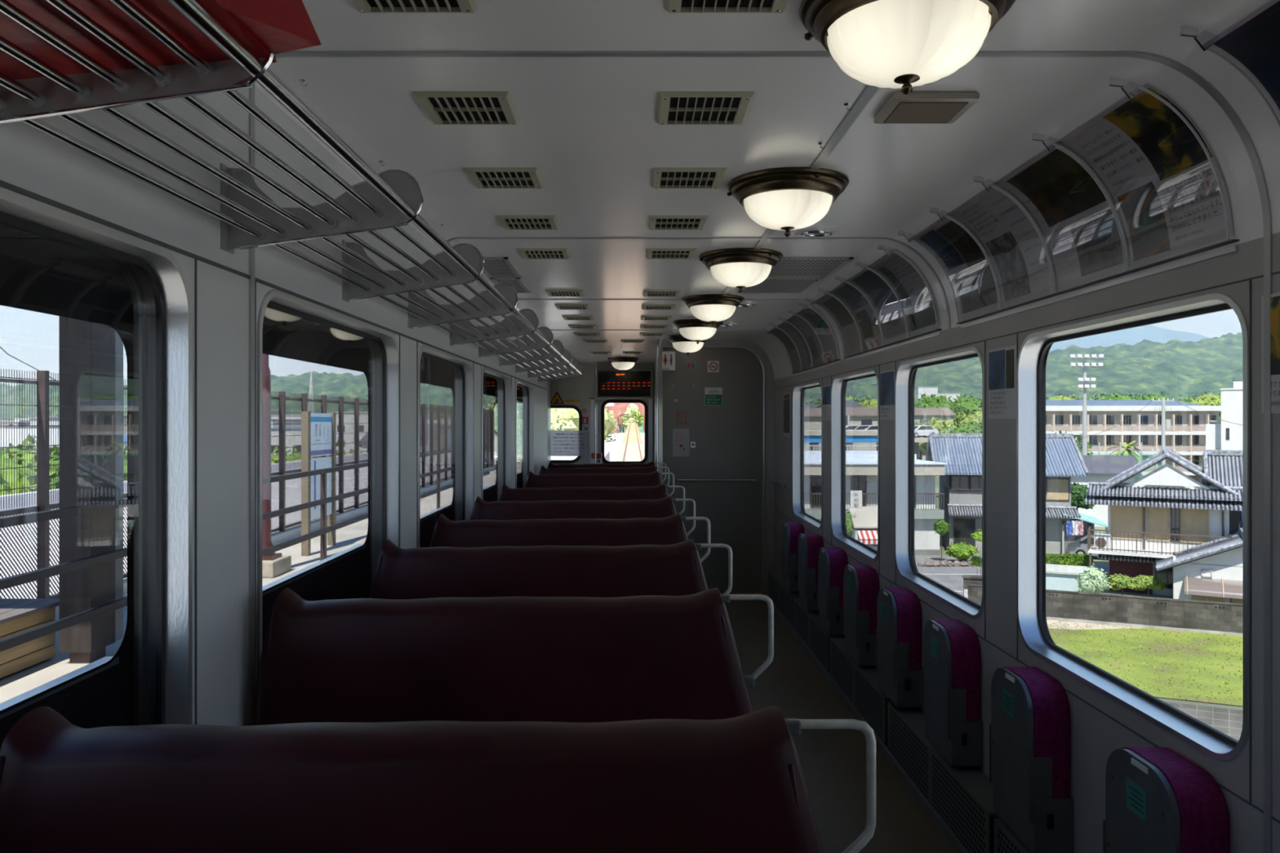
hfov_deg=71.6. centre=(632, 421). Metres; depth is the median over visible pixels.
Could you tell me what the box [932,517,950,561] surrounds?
tree
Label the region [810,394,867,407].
tree
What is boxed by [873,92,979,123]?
ceiling speaker
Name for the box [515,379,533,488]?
window
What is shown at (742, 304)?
ceiling fitting
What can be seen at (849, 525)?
shrub
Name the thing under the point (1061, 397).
tree
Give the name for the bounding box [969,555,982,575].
shrub
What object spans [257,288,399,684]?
window
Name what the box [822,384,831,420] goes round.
poster
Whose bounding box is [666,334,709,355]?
ceiling lamp
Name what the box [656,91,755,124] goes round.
ceiling vent
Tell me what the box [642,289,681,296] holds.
ceiling vent
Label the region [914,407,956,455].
house
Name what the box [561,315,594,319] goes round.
ceiling vent
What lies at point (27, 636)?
guard railing
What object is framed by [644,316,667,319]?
grille
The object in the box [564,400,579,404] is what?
label
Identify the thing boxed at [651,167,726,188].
ceiling vent
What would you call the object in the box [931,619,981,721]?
cushion
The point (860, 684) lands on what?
heater cover
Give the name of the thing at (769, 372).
trim
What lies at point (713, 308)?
ceiling lamp
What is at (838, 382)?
window
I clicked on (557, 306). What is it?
ceiling vent
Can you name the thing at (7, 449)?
tree
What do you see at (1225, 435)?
stair tower
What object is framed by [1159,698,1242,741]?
wall
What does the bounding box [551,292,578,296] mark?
grille
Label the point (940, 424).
broadleaf tree
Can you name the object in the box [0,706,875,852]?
seat
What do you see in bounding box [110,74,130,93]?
socket
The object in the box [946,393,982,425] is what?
tree
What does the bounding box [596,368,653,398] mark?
display
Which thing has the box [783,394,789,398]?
photograph
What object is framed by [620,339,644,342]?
ceiling vent
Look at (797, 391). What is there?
window
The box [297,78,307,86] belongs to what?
ceiling hook
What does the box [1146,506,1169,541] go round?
shutter
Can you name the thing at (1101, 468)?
house
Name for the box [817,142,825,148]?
ceiling hook
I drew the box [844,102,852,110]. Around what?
ceiling hook
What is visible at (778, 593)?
heater cover
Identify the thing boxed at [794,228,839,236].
ceiling fitting
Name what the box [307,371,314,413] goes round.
lattice mast
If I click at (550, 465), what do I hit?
seat
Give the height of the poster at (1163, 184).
0.378 m
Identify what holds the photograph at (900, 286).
attached to the poster at (914, 294)
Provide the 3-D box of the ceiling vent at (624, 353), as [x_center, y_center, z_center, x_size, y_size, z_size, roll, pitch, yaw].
[0.000,-0.863,11.100,0.254,0.014,0.236,0,0,0]
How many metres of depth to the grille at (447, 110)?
2.45 m
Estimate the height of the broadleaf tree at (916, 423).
9.072 m
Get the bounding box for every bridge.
[604,405,621,433]
[613,403,644,433]
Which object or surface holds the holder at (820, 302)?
attached to the ceiling
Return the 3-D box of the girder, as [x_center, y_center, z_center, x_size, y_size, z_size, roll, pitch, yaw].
[19.916,4.703,91.900,13.233,7.594,8.200,0,0,0]
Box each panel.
[672,373,694,425]
[672,428,688,456]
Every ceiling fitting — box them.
[720,323,737,326]
[737,302,756,306]
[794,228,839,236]
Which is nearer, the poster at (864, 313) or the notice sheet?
the poster at (864, 313)
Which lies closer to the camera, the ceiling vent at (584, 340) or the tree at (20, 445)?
the ceiling vent at (584, 340)
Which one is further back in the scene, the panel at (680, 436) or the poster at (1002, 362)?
the panel at (680, 436)
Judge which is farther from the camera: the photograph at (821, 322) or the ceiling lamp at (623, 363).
the ceiling lamp at (623, 363)
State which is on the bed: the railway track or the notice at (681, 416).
the railway track
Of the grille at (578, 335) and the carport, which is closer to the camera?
the grille at (578, 335)
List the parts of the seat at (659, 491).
backrest, handle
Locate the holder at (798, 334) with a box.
[761,302,840,376]
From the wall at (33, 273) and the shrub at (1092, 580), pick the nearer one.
the wall at (33, 273)
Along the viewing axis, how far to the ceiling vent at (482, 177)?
3.14 m
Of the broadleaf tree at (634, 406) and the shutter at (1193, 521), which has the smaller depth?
the shutter at (1193, 521)
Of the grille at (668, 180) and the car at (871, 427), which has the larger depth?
the car at (871, 427)
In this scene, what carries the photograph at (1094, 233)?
attached to the poster at (1077, 221)
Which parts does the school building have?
pane, pane, pane, pane, pane, pane, pane, pane, cornice, pane, pane, pane, pane, pane, pane, pane, pane, pane, pane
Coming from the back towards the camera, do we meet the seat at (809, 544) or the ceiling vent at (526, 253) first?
the seat at (809, 544)
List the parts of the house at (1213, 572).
pane, door panel, pane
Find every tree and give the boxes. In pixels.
[0,434,53,456]
[0,435,57,489]
[0,438,57,495]
[51,445,127,456]
[124,446,127,480]
[271,444,301,463]
[271,452,318,459]
[299,441,352,459]
[483,395,490,442]
[551,408,606,443]
[604,405,620,440]
[608,405,639,432]
[627,403,642,426]
[632,409,643,424]
[804,397,821,404]
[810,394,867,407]
[859,395,877,407]
[914,392,962,423]
[914,418,927,460]
[918,416,961,452]
[942,420,982,433]
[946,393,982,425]
[956,405,982,426]
[1045,393,1082,399]
[1054,430,1097,455]
[1071,482,1094,512]
[1086,393,1104,399]
[1097,391,1148,399]
[1106,440,1147,471]
[1137,391,1177,400]
[1176,394,1195,403]
[1184,391,1221,405]
[1211,404,1221,423]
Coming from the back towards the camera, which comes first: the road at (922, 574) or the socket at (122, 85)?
the road at (922, 574)
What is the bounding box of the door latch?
[690,441,695,448]
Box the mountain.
[1048,324,1208,351]
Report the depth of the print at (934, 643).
3.98 m
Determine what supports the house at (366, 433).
on the ground
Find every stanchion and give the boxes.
[594,361,597,463]
[654,338,659,471]
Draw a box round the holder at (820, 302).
[804,244,942,361]
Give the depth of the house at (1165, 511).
42.91 m
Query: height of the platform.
1.100 m
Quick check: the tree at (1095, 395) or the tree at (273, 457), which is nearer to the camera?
the tree at (273, 457)
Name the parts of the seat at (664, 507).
backrest, handle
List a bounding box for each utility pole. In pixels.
[847,415,849,425]
[1151,397,1175,466]
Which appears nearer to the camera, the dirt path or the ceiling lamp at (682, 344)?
the ceiling lamp at (682, 344)
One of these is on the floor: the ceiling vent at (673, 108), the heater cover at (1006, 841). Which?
the heater cover at (1006, 841)
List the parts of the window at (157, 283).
sill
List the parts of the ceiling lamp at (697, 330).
lamp shade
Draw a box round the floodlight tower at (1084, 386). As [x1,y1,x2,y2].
[1069,354,1103,455]
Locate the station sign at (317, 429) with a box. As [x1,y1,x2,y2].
[301,411,335,555]
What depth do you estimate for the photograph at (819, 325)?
6.68 m
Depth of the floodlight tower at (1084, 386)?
77.82 m
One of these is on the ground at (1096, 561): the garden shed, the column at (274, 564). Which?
the garden shed
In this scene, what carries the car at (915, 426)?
on the deck
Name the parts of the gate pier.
plate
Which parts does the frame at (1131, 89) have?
rail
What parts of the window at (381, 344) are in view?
sill, sash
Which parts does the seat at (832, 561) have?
hinge arm, hinge arm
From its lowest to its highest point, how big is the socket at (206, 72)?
0.021 m
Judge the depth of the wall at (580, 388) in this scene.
13.20 m
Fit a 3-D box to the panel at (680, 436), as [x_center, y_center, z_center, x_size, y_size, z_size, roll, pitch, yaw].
[0.514,0.220,9.423,0.177,0.298,0.014,0,0,0]
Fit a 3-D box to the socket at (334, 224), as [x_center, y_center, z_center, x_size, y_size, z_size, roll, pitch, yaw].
[-0.663,-0.438,1.965,0.020,0.021,0.024,0,0,0]
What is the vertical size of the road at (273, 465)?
0.500 m
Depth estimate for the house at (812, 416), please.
120.04 m
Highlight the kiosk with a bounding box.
[848,506,877,550]
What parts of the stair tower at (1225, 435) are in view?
satellite dish, pane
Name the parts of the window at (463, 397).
sill, sash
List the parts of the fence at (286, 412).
frame rail, post, frame rail, frame rail, frame rail, post, frame rail, post, frame rail, post, frame rail, post, frame rail, post, frame rail, post, frame rail, post, post, post, frame rail, post, post, post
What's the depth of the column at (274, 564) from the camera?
11.29 m
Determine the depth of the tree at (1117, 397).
276.05 m
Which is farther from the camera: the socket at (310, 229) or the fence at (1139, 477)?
the fence at (1139, 477)
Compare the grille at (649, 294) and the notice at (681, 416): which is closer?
the grille at (649, 294)
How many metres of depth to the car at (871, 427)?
103.15 m
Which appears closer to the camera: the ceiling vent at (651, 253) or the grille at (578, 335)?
the ceiling vent at (651, 253)
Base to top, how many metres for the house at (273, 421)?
12.950 m
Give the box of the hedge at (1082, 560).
[1045,553,1093,566]
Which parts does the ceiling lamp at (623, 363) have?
lamp shade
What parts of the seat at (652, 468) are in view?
backrest, handle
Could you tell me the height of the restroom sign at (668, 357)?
0.198 m
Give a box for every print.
[931,640,937,655]
[1004,693,1012,713]
[1128,784,1143,814]
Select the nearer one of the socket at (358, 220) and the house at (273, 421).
the socket at (358, 220)
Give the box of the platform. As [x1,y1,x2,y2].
[0,450,609,703]
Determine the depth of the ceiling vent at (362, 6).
1.84 m
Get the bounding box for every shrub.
[845,511,856,537]
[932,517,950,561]
[945,542,979,561]
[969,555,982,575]
[970,528,982,575]
[1075,562,1112,593]
[1106,573,1141,595]
[1133,574,1166,596]
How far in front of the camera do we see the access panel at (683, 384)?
9.43 m
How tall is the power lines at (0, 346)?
1.948 m
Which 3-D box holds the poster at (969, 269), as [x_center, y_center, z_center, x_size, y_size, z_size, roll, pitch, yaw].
[1.387,-0.653,3.810,0.220,0.378,0.444,0,0,0]
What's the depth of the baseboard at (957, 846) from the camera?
4.63 m
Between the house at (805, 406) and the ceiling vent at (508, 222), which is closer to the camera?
the ceiling vent at (508, 222)
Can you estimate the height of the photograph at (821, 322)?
0.144 m
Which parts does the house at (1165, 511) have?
pane, maroon panel, pane, railing, pane, gable panel, pane, pane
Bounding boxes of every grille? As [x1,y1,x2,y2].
[374,0,450,12]
[434,97,502,124]
[478,172,531,188]
[506,218,550,229]
[525,251,562,258]
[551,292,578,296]
[560,306,584,309]
[566,316,589,319]
[572,325,592,328]
[577,333,595,336]
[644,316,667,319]
[644,325,664,328]
[645,306,671,309]
[647,292,675,296]
[652,251,688,258]
[655,218,699,229]
[661,172,714,188]
[668,97,737,124]
[691,0,764,12]
[884,102,968,123]
[1096,537,1106,547]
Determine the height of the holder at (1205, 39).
0.453 m
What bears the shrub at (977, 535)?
on the road at (953, 582)
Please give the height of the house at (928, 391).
11.750 m
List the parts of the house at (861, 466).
pane, pane, railing, pane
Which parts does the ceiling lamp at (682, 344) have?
lamp shade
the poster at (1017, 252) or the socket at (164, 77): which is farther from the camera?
the poster at (1017, 252)
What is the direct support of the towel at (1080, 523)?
hanging from the carport
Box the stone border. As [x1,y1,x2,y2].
[917,560,982,566]
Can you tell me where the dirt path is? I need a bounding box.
[1046,619,1143,629]
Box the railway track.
[616,422,644,461]
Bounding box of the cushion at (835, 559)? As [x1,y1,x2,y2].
[822,546,848,607]
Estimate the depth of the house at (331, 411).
169.98 m
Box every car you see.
[845,425,866,430]
[853,425,870,430]
[864,425,877,430]
[914,425,928,437]
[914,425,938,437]
[1066,533,1097,555]
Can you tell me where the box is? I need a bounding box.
[591,453,602,463]
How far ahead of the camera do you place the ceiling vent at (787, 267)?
4.93 m
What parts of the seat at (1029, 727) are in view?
hinge arm, finger pull, hinge arm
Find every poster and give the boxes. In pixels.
[783,392,790,437]
[808,305,839,359]
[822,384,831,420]
[823,293,863,355]
[833,280,884,350]
[848,266,909,343]
[870,248,940,335]
[880,368,895,419]
[915,214,1002,319]
[950,184,1057,306]
[987,345,1016,418]
[996,143,1130,289]
[1059,84,1234,266]
[1213,0,1279,110]
[1262,292,1279,413]
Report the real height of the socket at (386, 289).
0.021 m
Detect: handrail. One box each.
[677,478,757,482]
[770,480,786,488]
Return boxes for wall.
[0,84,551,751]
[551,363,653,464]
[773,231,1279,852]
[967,583,1242,635]
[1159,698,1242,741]
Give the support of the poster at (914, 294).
hanging from the holder at (820, 302)
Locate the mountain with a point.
(1131, 336)
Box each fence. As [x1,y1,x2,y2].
[0,368,490,599]
[804,444,877,450]
[1077,442,1160,480]
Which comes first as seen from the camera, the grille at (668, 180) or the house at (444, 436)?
the grille at (668, 180)
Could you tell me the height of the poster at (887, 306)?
0.378 m
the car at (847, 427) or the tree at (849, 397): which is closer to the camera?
the car at (847, 427)
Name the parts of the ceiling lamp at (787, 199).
lamp shade, rim knob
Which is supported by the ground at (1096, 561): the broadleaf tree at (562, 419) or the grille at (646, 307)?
the broadleaf tree at (562, 419)
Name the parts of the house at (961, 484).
pane, pane, pane, pane, pane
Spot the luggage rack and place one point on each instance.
(393, 198)
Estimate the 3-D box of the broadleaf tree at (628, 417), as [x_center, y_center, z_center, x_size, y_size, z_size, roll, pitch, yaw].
[-2.425,1.790,240.153,9.556,13.447,9.253,0,0,0]
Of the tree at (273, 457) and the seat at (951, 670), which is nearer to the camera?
the seat at (951, 670)
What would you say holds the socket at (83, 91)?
attached to the luggage rack
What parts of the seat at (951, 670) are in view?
hinge arm, finger pull, hinge arm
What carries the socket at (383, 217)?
attached to the luggage rack
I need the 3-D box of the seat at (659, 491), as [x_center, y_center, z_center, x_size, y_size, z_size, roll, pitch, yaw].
[-0.272,1.095,5.837,1.207,1.409,0.586,0,0,0]
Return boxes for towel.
[1066,520,1072,535]
[1071,520,1078,535]
[1076,520,1084,535]
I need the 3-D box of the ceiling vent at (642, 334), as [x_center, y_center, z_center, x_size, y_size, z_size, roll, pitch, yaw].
[0.195,-0.863,8.750,0.254,0.014,0.236,0,0,0]
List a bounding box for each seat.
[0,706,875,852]
[254,587,773,725]
[369,539,732,599]
[430,513,710,562]
[470,496,695,535]
[497,483,684,515]
[524,471,674,496]
[538,465,669,485]
[547,461,666,482]
[781,522,804,591]
[797,533,823,610]
[817,546,848,635]
[842,564,879,666]
[875,587,921,707]
[921,619,982,766]
[989,666,1073,852]
[1102,746,1230,852]
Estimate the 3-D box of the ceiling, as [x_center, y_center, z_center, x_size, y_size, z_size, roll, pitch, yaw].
[0.090,-0.665,5.350,2.820,0.450,15.900,0,0,0]
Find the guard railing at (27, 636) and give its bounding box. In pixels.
[0,444,489,652]
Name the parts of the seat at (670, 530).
backrest, handle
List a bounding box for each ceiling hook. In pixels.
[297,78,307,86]
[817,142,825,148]
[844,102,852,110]
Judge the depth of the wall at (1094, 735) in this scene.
3.14 m
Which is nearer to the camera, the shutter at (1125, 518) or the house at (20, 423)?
the shutter at (1125, 518)
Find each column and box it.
[58,315,123,663]
[262,353,291,577]
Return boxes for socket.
[0,96,6,112]
[26,88,45,107]
[71,81,91,100]
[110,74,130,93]
[151,67,171,86]
[194,60,213,79]
[253,230,265,239]
[277,226,288,237]
[303,222,314,233]
[327,217,337,228]
[351,214,361,225]
[376,209,386,220]
[381,284,388,291]
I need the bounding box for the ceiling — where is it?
[254,0,1279,380]
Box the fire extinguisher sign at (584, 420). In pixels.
[582,417,588,424]
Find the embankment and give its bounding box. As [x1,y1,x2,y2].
[604,432,644,461]
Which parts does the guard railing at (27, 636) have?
rail, rail, post, post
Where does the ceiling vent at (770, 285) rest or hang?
in the ceiling
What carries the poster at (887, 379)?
attached to the wall at (1094, 735)
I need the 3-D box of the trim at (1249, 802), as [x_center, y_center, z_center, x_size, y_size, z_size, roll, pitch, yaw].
[1.498,0.290,3.350,0.003,1.279,11.900,0,0,0]
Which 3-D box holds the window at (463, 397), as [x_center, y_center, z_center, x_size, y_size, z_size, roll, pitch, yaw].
[-0.960,0.267,4.348,0.131,1.202,1.274,0,0,0]
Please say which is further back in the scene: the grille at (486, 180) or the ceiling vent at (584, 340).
the ceiling vent at (584, 340)
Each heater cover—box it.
[768,570,799,628]
[792,598,844,673]
[829,638,892,747]
[887,702,998,852]
[994,818,1031,852]
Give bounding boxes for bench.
[0,598,58,678]
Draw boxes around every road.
[0,445,490,598]
[915,556,1108,595]
[921,573,982,574]
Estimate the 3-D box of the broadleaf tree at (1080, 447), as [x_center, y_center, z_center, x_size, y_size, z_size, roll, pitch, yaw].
[40.519,4.643,83.982,7.903,7.748,8.435,0,0,0]
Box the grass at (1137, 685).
[1048,620,1242,703]
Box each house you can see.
[0,418,13,422]
[0,422,29,425]
[0,428,57,454]
[4,426,57,428]
[14,417,57,422]
[30,418,57,425]
[124,415,127,435]
[124,434,127,454]
[271,414,301,419]
[271,419,301,427]
[271,427,301,455]
[330,411,367,454]
[359,432,421,453]
[420,424,451,444]
[426,435,448,449]
[804,404,819,408]
[804,408,821,450]
[804,450,946,555]
[814,400,863,408]
[845,407,877,450]
[914,386,937,399]
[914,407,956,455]
[924,433,1088,554]
[937,392,959,401]
[1071,455,1142,526]
[1084,446,1242,595]
[1155,524,1242,604]
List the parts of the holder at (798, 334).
rail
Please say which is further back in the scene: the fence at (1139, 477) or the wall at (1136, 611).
the fence at (1139, 477)
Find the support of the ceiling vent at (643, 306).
in the ceiling
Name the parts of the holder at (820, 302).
rail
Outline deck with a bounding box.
[914,436,928,459]
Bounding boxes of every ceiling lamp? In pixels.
[607,356,639,372]
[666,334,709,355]
[672,319,723,343]
[681,293,744,325]
[698,247,782,293]
[727,166,848,236]
[799,0,1015,94]
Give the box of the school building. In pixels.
[1045,400,1221,480]
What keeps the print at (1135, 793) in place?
attached to the seat at (1157, 800)
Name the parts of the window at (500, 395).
sill, pane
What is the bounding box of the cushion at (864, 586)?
[849,564,879,634]
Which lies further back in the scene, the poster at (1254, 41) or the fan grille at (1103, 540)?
the fan grille at (1103, 540)
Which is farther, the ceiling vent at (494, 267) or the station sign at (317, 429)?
the station sign at (317, 429)
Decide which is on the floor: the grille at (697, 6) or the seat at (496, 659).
the seat at (496, 659)
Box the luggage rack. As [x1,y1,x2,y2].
[0,0,583,382]
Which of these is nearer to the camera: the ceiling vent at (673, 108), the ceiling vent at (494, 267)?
the ceiling vent at (673, 108)
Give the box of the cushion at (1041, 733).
[1001,666,1070,798]
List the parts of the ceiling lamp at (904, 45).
rim knob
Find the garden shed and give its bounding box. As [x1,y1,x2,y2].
[1045,564,1094,592]
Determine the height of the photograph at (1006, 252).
0.234 m
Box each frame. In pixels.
[590,395,653,463]
[897,76,1239,328]
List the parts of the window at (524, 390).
pane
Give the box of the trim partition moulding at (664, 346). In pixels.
[662,345,765,591]
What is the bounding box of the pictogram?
[685,359,696,370]
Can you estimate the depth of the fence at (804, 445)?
69.98 m
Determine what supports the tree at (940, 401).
on the hillside
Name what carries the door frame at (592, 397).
attached to the wall at (580, 388)
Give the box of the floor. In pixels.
[719,591,954,852]
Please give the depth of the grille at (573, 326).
8.04 m
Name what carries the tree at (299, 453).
on the ground at (1096, 561)
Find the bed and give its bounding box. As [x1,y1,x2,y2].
[616,422,644,460]
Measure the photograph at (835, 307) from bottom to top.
0.169 m
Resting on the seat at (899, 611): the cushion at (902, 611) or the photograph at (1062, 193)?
the cushion at (902, 611)
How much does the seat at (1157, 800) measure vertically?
0.575 m
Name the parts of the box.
lid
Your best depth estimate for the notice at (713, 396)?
9.43 m
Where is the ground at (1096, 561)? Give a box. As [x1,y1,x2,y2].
[914,475,1242,710]
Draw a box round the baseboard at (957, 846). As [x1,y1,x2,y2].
[759,586,968,852]
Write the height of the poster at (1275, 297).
0.280 m
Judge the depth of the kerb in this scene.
16.46 m
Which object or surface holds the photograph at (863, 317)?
attached to the poster at (864, 313)
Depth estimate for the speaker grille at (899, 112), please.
2.42 m
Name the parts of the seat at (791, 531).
hinge arm, hinge arm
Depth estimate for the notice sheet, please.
13.18 m
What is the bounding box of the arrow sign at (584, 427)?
[582,424,587,430]
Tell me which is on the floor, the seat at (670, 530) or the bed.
the seat at (670, 530)
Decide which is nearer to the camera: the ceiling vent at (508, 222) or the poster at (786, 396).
the ceiling vent at (508, 222)
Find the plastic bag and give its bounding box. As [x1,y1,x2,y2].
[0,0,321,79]
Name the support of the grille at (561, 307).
attached to the ceiling vent at (557, 306)
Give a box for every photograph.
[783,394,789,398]
[783,399,789,432]
[817,315,831,334]
[817,321,822,328]
[822,386,831,404]
[824,295,854,328]
[834,284,868,311]
[852,270,898,311]
[855,309,875,342]
[877,265,912,308]
[880,371,893,405]
[906,299,937,331]
[918,229,964,270]
[936,218,986,268]
[954,264,997,313]
[985,231,1031,301]
[988,349,1004,390]
[1005,349,1013,388]
[1006,148,1106,226]
[1068,207,1124,276]
[1102,87,1212,180]
[1116,181,1169,261]
[1270,295,1279,375]
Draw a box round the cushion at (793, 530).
[786,522,804,561]
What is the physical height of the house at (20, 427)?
11.859 m
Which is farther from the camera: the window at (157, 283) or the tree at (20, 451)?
the tree at (20, 451)
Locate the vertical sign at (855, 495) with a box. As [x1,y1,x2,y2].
[850,490,862,508]
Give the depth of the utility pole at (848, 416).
109.91 m
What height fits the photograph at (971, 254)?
0.164 m
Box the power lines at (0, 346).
[0,346,127,422]
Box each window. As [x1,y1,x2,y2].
[0,186,192,725]
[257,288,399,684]
[417,344,473,547]
[481,367,511,502]
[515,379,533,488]
[551,404,582,463]
[600,399,648,463]
[792,380,822,529]
[831,368,879,561]
[894,346,984,619]
[1016,292,1248,761]
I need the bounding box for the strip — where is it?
[721,84,879,294]
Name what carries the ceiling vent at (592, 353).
in the ceiling
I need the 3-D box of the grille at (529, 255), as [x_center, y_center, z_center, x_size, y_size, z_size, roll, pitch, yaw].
[-0.453,-0.864,4.560,0.190,0.011,0.212,0,0,0]
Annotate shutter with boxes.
[1045,478,1069,500]
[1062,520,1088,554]
[1111,505,1142,539]
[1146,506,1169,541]
[1180,508,1208,543]
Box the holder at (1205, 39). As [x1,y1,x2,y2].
[1179,24,1279,129]
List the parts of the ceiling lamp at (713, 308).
lamp shade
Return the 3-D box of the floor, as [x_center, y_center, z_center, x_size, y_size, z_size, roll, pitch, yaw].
[0.175,1.830,5.350,2.890,0.060,15.900,0,0,0]
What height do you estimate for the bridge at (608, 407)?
11.168 m
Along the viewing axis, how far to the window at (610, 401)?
13.19 m
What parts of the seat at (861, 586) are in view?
hinge arm, hinge arm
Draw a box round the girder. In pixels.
[804,430,877,450]
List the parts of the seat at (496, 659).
handle mount, handle, handle mount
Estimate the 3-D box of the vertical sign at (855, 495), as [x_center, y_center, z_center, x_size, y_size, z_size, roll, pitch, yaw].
[12.342,6.150,49.008,0.640,4.700,0.185,0,0,0]
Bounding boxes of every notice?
[676,412,686,423]
[704,387,722,405]
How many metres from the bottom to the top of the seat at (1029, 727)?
0.575 m
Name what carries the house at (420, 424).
on the ground
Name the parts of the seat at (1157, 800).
hinge arm, finger pull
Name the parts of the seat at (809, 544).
hinge arm, hinge arm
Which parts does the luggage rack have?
wall plate, rod, wall plate, rail, wall plate, wall plate, wall plate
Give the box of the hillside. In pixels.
[0,332,1242,434]
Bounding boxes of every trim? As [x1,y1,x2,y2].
[0,179,546,724]
[248,50,1272,852]
[441,237,951,328]
[517,298,844,359]
[551,329,791,375]
[662,339,773,591]
[775,271,1279,823]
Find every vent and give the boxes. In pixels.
[351,0,477,13]
[412,91,519,124]
[462,167,544,188]
[482,257,522,277]
[489,277,530,293]
[495,215,559,229]
[516,248,570,258]
[544,289,585,296]
[554,304,590,309]
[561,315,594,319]
[568,324,596,328]
[573,332,599,336]
[582,339,607,342]
[590,351,611,354]
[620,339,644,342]
[622,351,642,354]
[639,332,665,336]
[640,315,671,319]
[640,324,668,328]
[641,304,675,309]
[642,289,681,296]
[645,248,697,258]
[648,215,708,229]
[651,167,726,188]
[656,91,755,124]
[665,0,788,13]
[737,277,822,293]
[767,257,853,277]
[1201,568,1212,577]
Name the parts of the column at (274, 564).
plate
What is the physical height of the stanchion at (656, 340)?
2.670 m
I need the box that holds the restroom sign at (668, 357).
[662,351,675,370]
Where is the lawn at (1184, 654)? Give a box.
[1048,628,1242,706]
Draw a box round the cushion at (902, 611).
[883,587,921,670]
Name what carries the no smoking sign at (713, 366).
attached to the wall partition at (727, 437)
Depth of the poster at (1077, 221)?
2.88 m
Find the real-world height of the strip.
0.005 m
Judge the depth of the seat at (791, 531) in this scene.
7.72 m
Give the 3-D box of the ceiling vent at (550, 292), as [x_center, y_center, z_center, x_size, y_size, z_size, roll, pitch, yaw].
[-0.453,-0.863,5.960,0.254,0.014,0.236,0,0,0]
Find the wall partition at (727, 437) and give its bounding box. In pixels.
[653,339,771,591]
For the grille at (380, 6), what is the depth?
1.85 m
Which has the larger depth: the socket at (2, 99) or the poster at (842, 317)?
the poster at (842, 317)
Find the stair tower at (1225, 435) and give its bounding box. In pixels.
[1205,381,1242,450]
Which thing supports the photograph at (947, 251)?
attached to the poster at (969, 269)
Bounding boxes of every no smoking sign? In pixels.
[580,407,587,414]
[707,360,719,372]
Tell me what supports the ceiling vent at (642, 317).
in the ceiling
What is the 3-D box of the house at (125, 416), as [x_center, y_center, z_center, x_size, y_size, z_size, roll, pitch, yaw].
[-125.385,5.540,216.677,15.911,13.920,12.769,0,0,28]
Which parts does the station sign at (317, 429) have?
post, post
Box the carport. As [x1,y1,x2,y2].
[1062,512,1107,554]
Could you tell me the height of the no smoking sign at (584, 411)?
0.109 m
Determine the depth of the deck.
101.23 m
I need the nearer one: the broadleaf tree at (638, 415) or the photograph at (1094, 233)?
the photograph at (1094, 233)
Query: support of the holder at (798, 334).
attached to the ceiling
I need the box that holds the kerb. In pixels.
[53,465,490,617]
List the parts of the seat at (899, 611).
hinge arm, hinge arm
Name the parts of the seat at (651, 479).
backrest, handle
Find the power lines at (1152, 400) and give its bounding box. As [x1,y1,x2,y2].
[1077,400,1242,462]
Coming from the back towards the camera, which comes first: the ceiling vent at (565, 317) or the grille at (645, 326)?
the grille at (645, 326)
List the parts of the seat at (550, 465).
backrest, handle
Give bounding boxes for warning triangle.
[551,391,564,404]
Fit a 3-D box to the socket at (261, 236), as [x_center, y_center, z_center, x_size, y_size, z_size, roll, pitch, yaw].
[-0.824,-0.412,1.965,0.020,0.021,0.024,0,0,0]
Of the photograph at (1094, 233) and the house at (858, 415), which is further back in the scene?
the house at (858, 415)
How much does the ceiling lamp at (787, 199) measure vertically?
0.194 m
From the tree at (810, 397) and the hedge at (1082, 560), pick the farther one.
the tree at (810, 397)
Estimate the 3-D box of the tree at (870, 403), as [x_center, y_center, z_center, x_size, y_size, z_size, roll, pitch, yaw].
[75.633,-1.414,278.753,18.341,14.464,18.592,0,0,0]
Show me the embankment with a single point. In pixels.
(614, 446)
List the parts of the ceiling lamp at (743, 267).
lamp shade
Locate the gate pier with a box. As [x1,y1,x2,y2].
[961,574,982,598]
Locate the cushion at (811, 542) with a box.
[802,533,823,586]
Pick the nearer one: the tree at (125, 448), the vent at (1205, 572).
the vent at (1205, 572)
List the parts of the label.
plate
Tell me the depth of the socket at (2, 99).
1.15 m
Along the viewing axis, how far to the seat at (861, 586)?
5.37 m
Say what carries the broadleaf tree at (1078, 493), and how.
on the ground at (1096, 561)
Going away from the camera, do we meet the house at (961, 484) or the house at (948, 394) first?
the house at (961, 484)
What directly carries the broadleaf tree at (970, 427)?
on the ground at (1096, 561)
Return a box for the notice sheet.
[551,430,587,456]
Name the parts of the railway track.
rail, rail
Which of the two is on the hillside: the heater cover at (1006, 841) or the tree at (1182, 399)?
the tree at (1182, 399)
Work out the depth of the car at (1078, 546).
54.96 m

